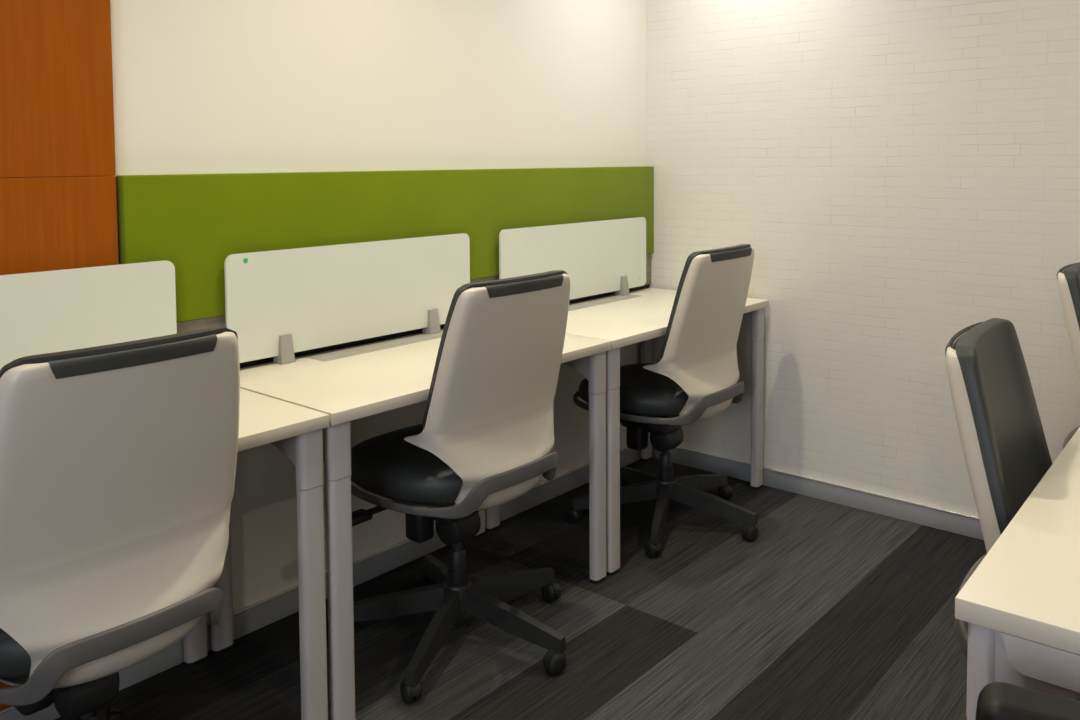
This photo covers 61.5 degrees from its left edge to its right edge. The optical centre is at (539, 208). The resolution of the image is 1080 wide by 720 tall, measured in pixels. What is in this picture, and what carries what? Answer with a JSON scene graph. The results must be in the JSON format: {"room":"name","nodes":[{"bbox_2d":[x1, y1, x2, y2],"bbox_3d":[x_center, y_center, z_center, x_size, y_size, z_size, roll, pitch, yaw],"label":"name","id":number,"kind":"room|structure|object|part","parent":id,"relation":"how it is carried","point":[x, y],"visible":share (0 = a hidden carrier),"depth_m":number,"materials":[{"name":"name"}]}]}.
{"room":"open-plan office","nodes":[
{"label":"open-plan office","id":0,"kind":"room"},
{"bbox_2d":[16,0,646,622],"bbox_3d":[-1.283,-0.084,1.956,0.100,2.650,5.400,2,4,41],"label":"wall","id":1,"kind":"structure","parent":0,"point":[200,86],"depth_m":2.75,"materials":[{"name":"beige paint"}]},
{"bbox_2d":[0,0,118,710],"bbox_3d":[-1.976,-0.067,1.054,0.030,2.475,2.928,2,4,41],"label":"wall panel","id":2,"kind":"object","parent":1,"relation":"attached to","point":[57,106],"visible":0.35,"depth_m":2.05,"materials":[{"name":"orange wood"}]},
{"bbox_3d":[-1.976,0.845,1.109,0.014,0.648,2.928,2,4,41],"label":"veneer panel","id":3,"kind":"part","parent":2,"relation":"part of","materials":[{"name":"orange wood"}]},
{"bbox_3d":[-1.980,-0.658,1.023,0.030,1.291,2.928,2,4,41],"label":"veneer panel","id":4,"kind":"part","parent":2,"relation":"part of","materials":[{"name":"orange wood"}]},
{"bbox_3d":[-1.974,0.254,1.072,0.030,0.534,2.928,2,4,41],"label":"veneer panel","id":5,"kind":"part","parent":2,"relation":"part of","materials":[{"name":"orange wood"}]},
{"bbox_2d":[0,447,640,719],"bbox_3d":[-1.235,1.155,1.980,0.014,0.073,5.188,2,4,41],"label":"baseboard","id":6,"kind":"structure","parent":1,"relation":"attached to","point":[250,618],"depth_m":2.75,"materials":[{"name":"grey metal"}]},
{"bbox_2d":[116,166,653,321],"bbox_3d":[-0.267,0.054,3.030,0.040,0.370,2.257,2,4,41],"label":"board","id":7,"kind":"object","parent":1,"relation":"attached to","point":[193,222],"visible":0.74,"depth_m":2.62,"materials":[{"name":"green fabric"}]},
{"bbox_2d":[176,253,650,367],"bbox_3d":[-0.271,0.333,3.049,0.026,0.186,2.262,2,4,41],"label":"trim","id":8,"kind":"structure","parent":1,"relation":"attached to","point":[219,321],"depth_m":2.67,"materials":[{"name":"grey metal"}]},
{"bbox_2d":[55,458,986,719],"bbox_3d":[0.503,1.285,0.489,4.600,0.050,5.200,2,4,41],"label":"floor","id":9,"kind":"structure","parent":0,"point":[834,611],"depth_m":2.46,"materials":[{"name":"grey carpet"}]},
{"bbox_2d":[0,327,239,719],"bbox_3d":[-0.846,0.709,1.717,0.673,0.985,0.661,2,4,40],"label":"office chair","id":10,"kind":"object","parent":9,"relation":"on","point":[118,461],"visible":1,"depth_m":1.53,"materials":[{"name":"white plastic"}]},
{"bbox_3d":[-0.903,0.732,1.746,0.504,0.083,0.472,2,4,40],"label":"seat","id":11,"kind":"part","parent":10,"relation":"part of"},
{"bbox_3d":[-0.925,1.095,1.896,0.042,0.094,0.312,-2,3,-21],"label":"leg","id":12,"kind":"part","parent":10,"relation":"part of","materials":[{"name":"black plastic"}]},
{"bbox_3d":[-0.890,0.741,1.735,0.566,0.102,0.487,2,4,40],"label":"seat frame","id":13,"kind":"part","parent":10,"relation":"part of","materials":[{"name":"grey plastic"}]},
{"bbox_2d":[0,327,237,377],"bbox_3d":[-0.725,0.432,1.576,0.132,0.418,0.471,2,4,40],"label":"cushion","id":14,"kind":"object","parent":10,"relation":"on","point":[213,353],"depth_m":1.54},
{"bbox_2d":[183,388,328,719],"bbox_3d":[-1.003,0.829,1.788,0.567,0.741,1.023,2,4,41],"label":"desk","id":15,"kind":"object","parent":9,"relation":"on","point":[296,430],"visible":0.48,"depth_m":1.97,"materials":[{"name":"beige laminate"}]},
{"bbox_2d":[0,260,176,369],"bbox_3d":[-1.189,0.298,1.911,0.042,0.308,0.881,2,4,41],"label":"screen","id":16,"kind":"object","parent":15,"relation":"on","point":[43,312],"visible":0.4,"depth_m":2.07,"materials":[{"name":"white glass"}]},
{"bbox_3d":[-0.891,0.808,2.322,0.035,0.700,0.059,2,4,41],"label":"leg","id":17,"kind":"part","parent":15,"relation":"part of","materials":[{"name":"grey metal"}]},
{"bbox_3d":[-0.691,0.533,2.138,0.520,0.131,0.040,2,4,41],"label":"rail","id":18,"kind":"part","parent":15,"relation":"part of","materials":[{"name":"grey metal"}]},
{"bbox_3d":[-0.499,0.824,1.983,0.035,0.700,0.059,2,4,41],"label":"leg","id":19,"kind":"part","parent":15,"relation":"part of","materials":[{"name":"grey metal"}]},
{"bbox_2d":[210,328,611,719],"bbox_3d":[-0.329,0.783,2.565,0.567,0.741,1.023,2,4,41],"label":"desk","id":20,"kind":"object","parent":9,"relation":"on","point":[347,384],"visible":0.52,"depth_m":2.26,"materials":[{"name":"grey laminate"}]},
{"bbox_3d":[-0.842,0.805,2.379,0.035,0.700,0.059,2,4,41],"label":"leg","id":21,"kind":"part","parent":20,"relation":"part of","materials":[{"name":"grey metal"}]},
{"bbox_3d":[-0.647,0.530,2.188,0.520,0.131,0.040,2,4,41],"label":"rail","id":22,"kind":"part","parent":20,"relation":"part of","materials":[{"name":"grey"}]},
{"bbox_3d":[-0.450,0.820,2.040,0.035,0.700,0.059,2,4,41],"label":"leg","id":23,"kind":"part","parent":20,"relation":"part of","materials":[{"name":"grey metal"}]},
{"bbox_2d":[224,233,469,363],"bbox_3d":[-0.523,0.252,2.679,0.042,0.308,0.881,2,4,41],"label":"screen","id":24,"kind":"object","parent":20,"relation":"on","point":[279,304],"visible":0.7,"depth_m":2.61,"materials":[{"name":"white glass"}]},
{"bbox_3d":[-0.217,0.762,3.100,0.035,0.700,0.059,2,4,41],"label":"leg","id":25,"kind":"part","parent":20,"relation":"part of","materials":[{"name":"grey metal"}]},
{"bbox_3d":[-0.017,0.486,2.915,0.520,0.131,0.040,2,4,41],"label":"rail","id":26,"kind":"part","parent":20,"relation":"part of","materials":[{"name":"grey metal"}]},
{"bbox_3d":[0.175,0.777,2.761,0.035,0.700,0.059,2,4,41],"label":"leg","id":27,"kind":"part","parent":20,"relation":"part of","materials":[{"name":"grey metal"}]},
{"bbox_2d":[326,270,570,703],"bbox_3d":[-0.207,0.659,2.441,0.673,0.997,0.661,2,4,41],"label":"office chair","id":28,"kind":"object","parent":9,"relation":"on","point":[484,439],"visible":0.99,"depth_m":2.28,"materials":[{"name":"white plastic"}]},
{"bbox_3d":[-0.412,0.780,2.366,0.048,0.020,0.240,2,4,41],"label":"lever","id":29,"kind":"part","parent":28,"relation":"part of","materials":[{"name":"black plastic"}]},
{"bbox_3d":[-0.398,1.061,2.447,0.312,0.094,0.042,-1,3,-3],"label":"leg","id":30,"kind":"part","parent":28,"relation":"part of","materials":[{"name":"black plastic"}]},
{"bbox_3d":[-0.264,0.676,2.470,0.504,0.083,0.472,2,4,41],"label":"seat","id":31,"kind":"part","parent":28,"relation":"part of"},
{"bbox_3d":[-0.266,1.069,2.287,0.042,0.094,0.312,0,3,15],"label":"leg","id":32,"kind":"part","parent":28,"relation":"part of","materials":[{"name":"black plastic"}]},
{"bbox_3d":[-0.286,1.051,2.620,0.042,0.094,0.312,-2,3,-21],"label":"leg","id":33,"kind":"part","parent":28,"relation":"part of","materials":[{"name":"black plastic"}]},
{"bbox_3d":[-0.251,0.685,2.459,0.566,0.102,0.487,2,4,41],"label":"seat frame","id":34,"kind":"part","parent":28,"relation":"part of","materials":[{"name":"grey plastic"}]},
{"bbox_2d":[422,270,567,428],"bbox_3d":[-0.086,0.376,2.299,0.132,0.418,0.471,2,4,41],"label":"cushion","id":35,"kind":"object","parent":28,"relation":"on","point":[499,356],"depth_m":2.22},
{"bbox_2d":[485,288,768,575],"bbox_3d":[0.343,0.736,3.341,0.567,0.741,1.023,2,4,41],"label":"desk","id":36,"kind":"object","parent":9,"relation":"on","point":[643,315],"visible":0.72,"depth_m":3.16,"materials":[{"name":"grey laminate"}]},
{"bbox_3d":[-0.170,0.758,3.154,0.035,0.700,0.059,2,4,41],"label":"leg","id":37,"kind":"part","parent":36,"relation":"part of","materials":[{"name":"grey metal"}]},
{"bbox_2d":[499,217,645,299],"bbox_3d":[0.152,0.206,3.458,0.042,0.308,0.883,2,4,41],"label":"screen","id":38,"kind":"object","parent":36,"relation":"on","point":[604,256],"visible":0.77,"depth_m":3.48,"materials":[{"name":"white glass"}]},
{"bbox_3d":[0.222,0.774,2.815,0.035,0.700,0.059,2,4,41],"label":"leg","id":39,"kind":"part","parent":36,"relation":"part of","materials":[{"name":"grey metal"}]},
{"bbox_3d":[0.455,0.715,3.875,0.035,0.700,0.059,2,4,41],"label":"leg","id":40,"kind":"part","parent":36,"relation":"part of","materials":[{"name":"grey metal"}]},
{"bbox_3d":[0.655,0.440,3.690,0.520,0.131,0.040,2,4,41],"label":"rail","id":41,"kind":"part","parent":36,"relation":"part of","materials":[{"name":"grey metal"}]},
{"bbox_3d":[0.847,0.731,3.536,0.035,0.700,0.059,2,4,41],"label":"leg","id":42,"kind":"part","parent":36,"relation":"part of","materials":[{"name":"grey metal"}]},
{"bbox_2d":[566,244,758,557],"bbox_3d":[0.464,0.617,3.223,0.673,0.989,0.661,2,4,40],"label":"office chair","id":43,"kind":"object","parent":9,"relation":"on","point":[696,376],"visible":0.94,"depth_m":3.06,"materials":[{"name":"white plastic"}]},
{"bbox_3d":[0.273,1.015,3.225,0.312,0.094,0.042,-1,3,-4],"label":"leg","id":44,"kind":"part","parent":43,"relation":"part of","materials":[{"name":"black plastic"}]},
{"bbox_3d":[0.406,0.637,3.251,0.504,0.083,0.472,2,4,40],"label":"seat","id":45,"kind":"part","parent":43,"relation":"part of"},
{"bbox_3d":[0.383,1.005,3.401,0.042,0.094,0.312,-2,3,-22],"label":"leg","id":46,"kind":"part","parent":43,"relation":"part of","materials":[{"name":"black plastic"}]},
{"bbox_3d":[0.419,0.647,3.240,0.566,0.102,0.487,2,4,40],"label":"seat frame","id":47,"kind":"part","parent":43,"relation":"part of","materials":[{"name":"grey plastic"}]},
{"bbox_3d":[0.406,1.022,3.067,0.042,0.094,0.312,0,3,14],"label":"leg","id":48,"kind":"part","parent":43,"relation":"part of","materials":[{"name":"black plastic"}]},
{"bbox_2d":[660,244,750,358],"bbox_3d":[0.585,0.337,3.082,0.132,0.418,0.471,2,4,40],"label":"backrest","id":49,"kind":"object","parent":43,"relation":"on","point":[706,316],"depth_m":2.98,"materials":[{"name":"white plastic"}]},
{"bbox_2d":[945,318,1079,700],"bbox_3d":[1.014,0.715,1.566,0.650,0.961,0.650,2,4,36],"label":"office chair","id":50,"kind":"object","parent":9,"relation":"on","point":[1006,452],"visible":0.46,"depth_m":1.65,"materials":[{"name":"white plastic"}]},
{"bbox_3d":[1.040,0.759,1.569,0.566,0.102,0.487,2,4,36],"label":"seat frame","id":51,"kind":"part","parent":50,"relation":"part of","materials":[{"name":"grey plastic"}]},
{"bbox_2d":[956,318,1051,533],"bbox_3d":[0.862,0.438,1.682,0.132,0.418,0.471,2,4,36],"label":"cushion","id":52,"kind":"object","parent":50,"relation":"on","point":[1006,452],"depth_m":1.66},
{"bbox_2d":[955,427,1079,719],"bbox_3d":[1.062,0.837,1.369,0.567,0.741,1.023,2,4,39],"label":"desk","id":53,"kind":"object","parent":9,"relation":"on","point":[1020,606],"visible":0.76,"depth_m":1.13,"materials":[{"name":"grey laminate"}]},
{"bbox_3d":[0.564,0.861,1.159,0.035,0.700,0.059,2,4,39],"label":"leg","id":54,"kind":"part","parent":53,"relation":"part of","materials":[{"name":"grey metal"}]},
{"bbox_3d":[0.758,0.585,0.980,0.520,0.131,0.040,2,4,39],"label":"rail","id":55,"kind":"part","parent":53,"relation":"part of","materials":[{"name":"grey metal"}]},
{"bbox_3d":[0.737,0.542,0.962,0.452,0.044,0.010,2,4,39],"label":"plate","id":56,"kind":"part","parent":53,"relation":"part of","materials":[{"name":"grey metal"}]},
{"bbox_2d":[975,682,1079,719],"bbox_3d":[0.561,0.885,0.699,0.440,0.724,0.500,1,4,29],"label":"office chair","id":57,"kind":"object","parent":9,"relation":"on","point":[996,700],"visible":1,"depth_m":0.94,"materials":[{"name":"black plastic"}]},
{"bbox_2d":[1057,262,1079,448],"bbox_3d":[1.658,0.655,2.366,0.652,0.986,0.637,2,4,41],"label":"office chair","id":58,"kind":"object","parent":9,"relation":"on","point":[1068,277],"visible":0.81,"depth_m":2.35,"materials":[{"name":"white plastic"}]},
{"bbox_3d":[1.698,0.687,2.363,0.566,0.102,0.487,2,4,41],"label":"seat frame","id":59,"kind":"part","parent":58,"relation":"part of","materials":[{"name":"grey plastic"}]},
{"bbox_2d":[1064,262,1079,329],"bbox_3d":[1.530,0.365,2.490,0.132,0.418,0.471,2,4,41],"label":"cushion","id":60,"kind":"object","parent":58,"relation":"on","point":[1072,271],"depth_m":2.35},
{"bbox_2d":[646,0,1079,516],"bbox_3d":[2.266,-0.132,2.387,4.700,2.650,0.100,2,4,41],"label":"wall","id":61,"kind":"structure","parent":0,"point":[901,177],"depth_m":3.27,"materials":[{"name":"white paint"}]},
{"bbox_2d":[652,446,983,539],"bbox_3d":[2.204,1.106,2.439,4.588,0.073,0.014,2,4,41],"label":"baseboard","id":62,"kind":"structure","parent":61,"relation":"attached to","point":[964,524],"depth_m":3.38,"materials":[{"name":"grey metal"}]}
]}

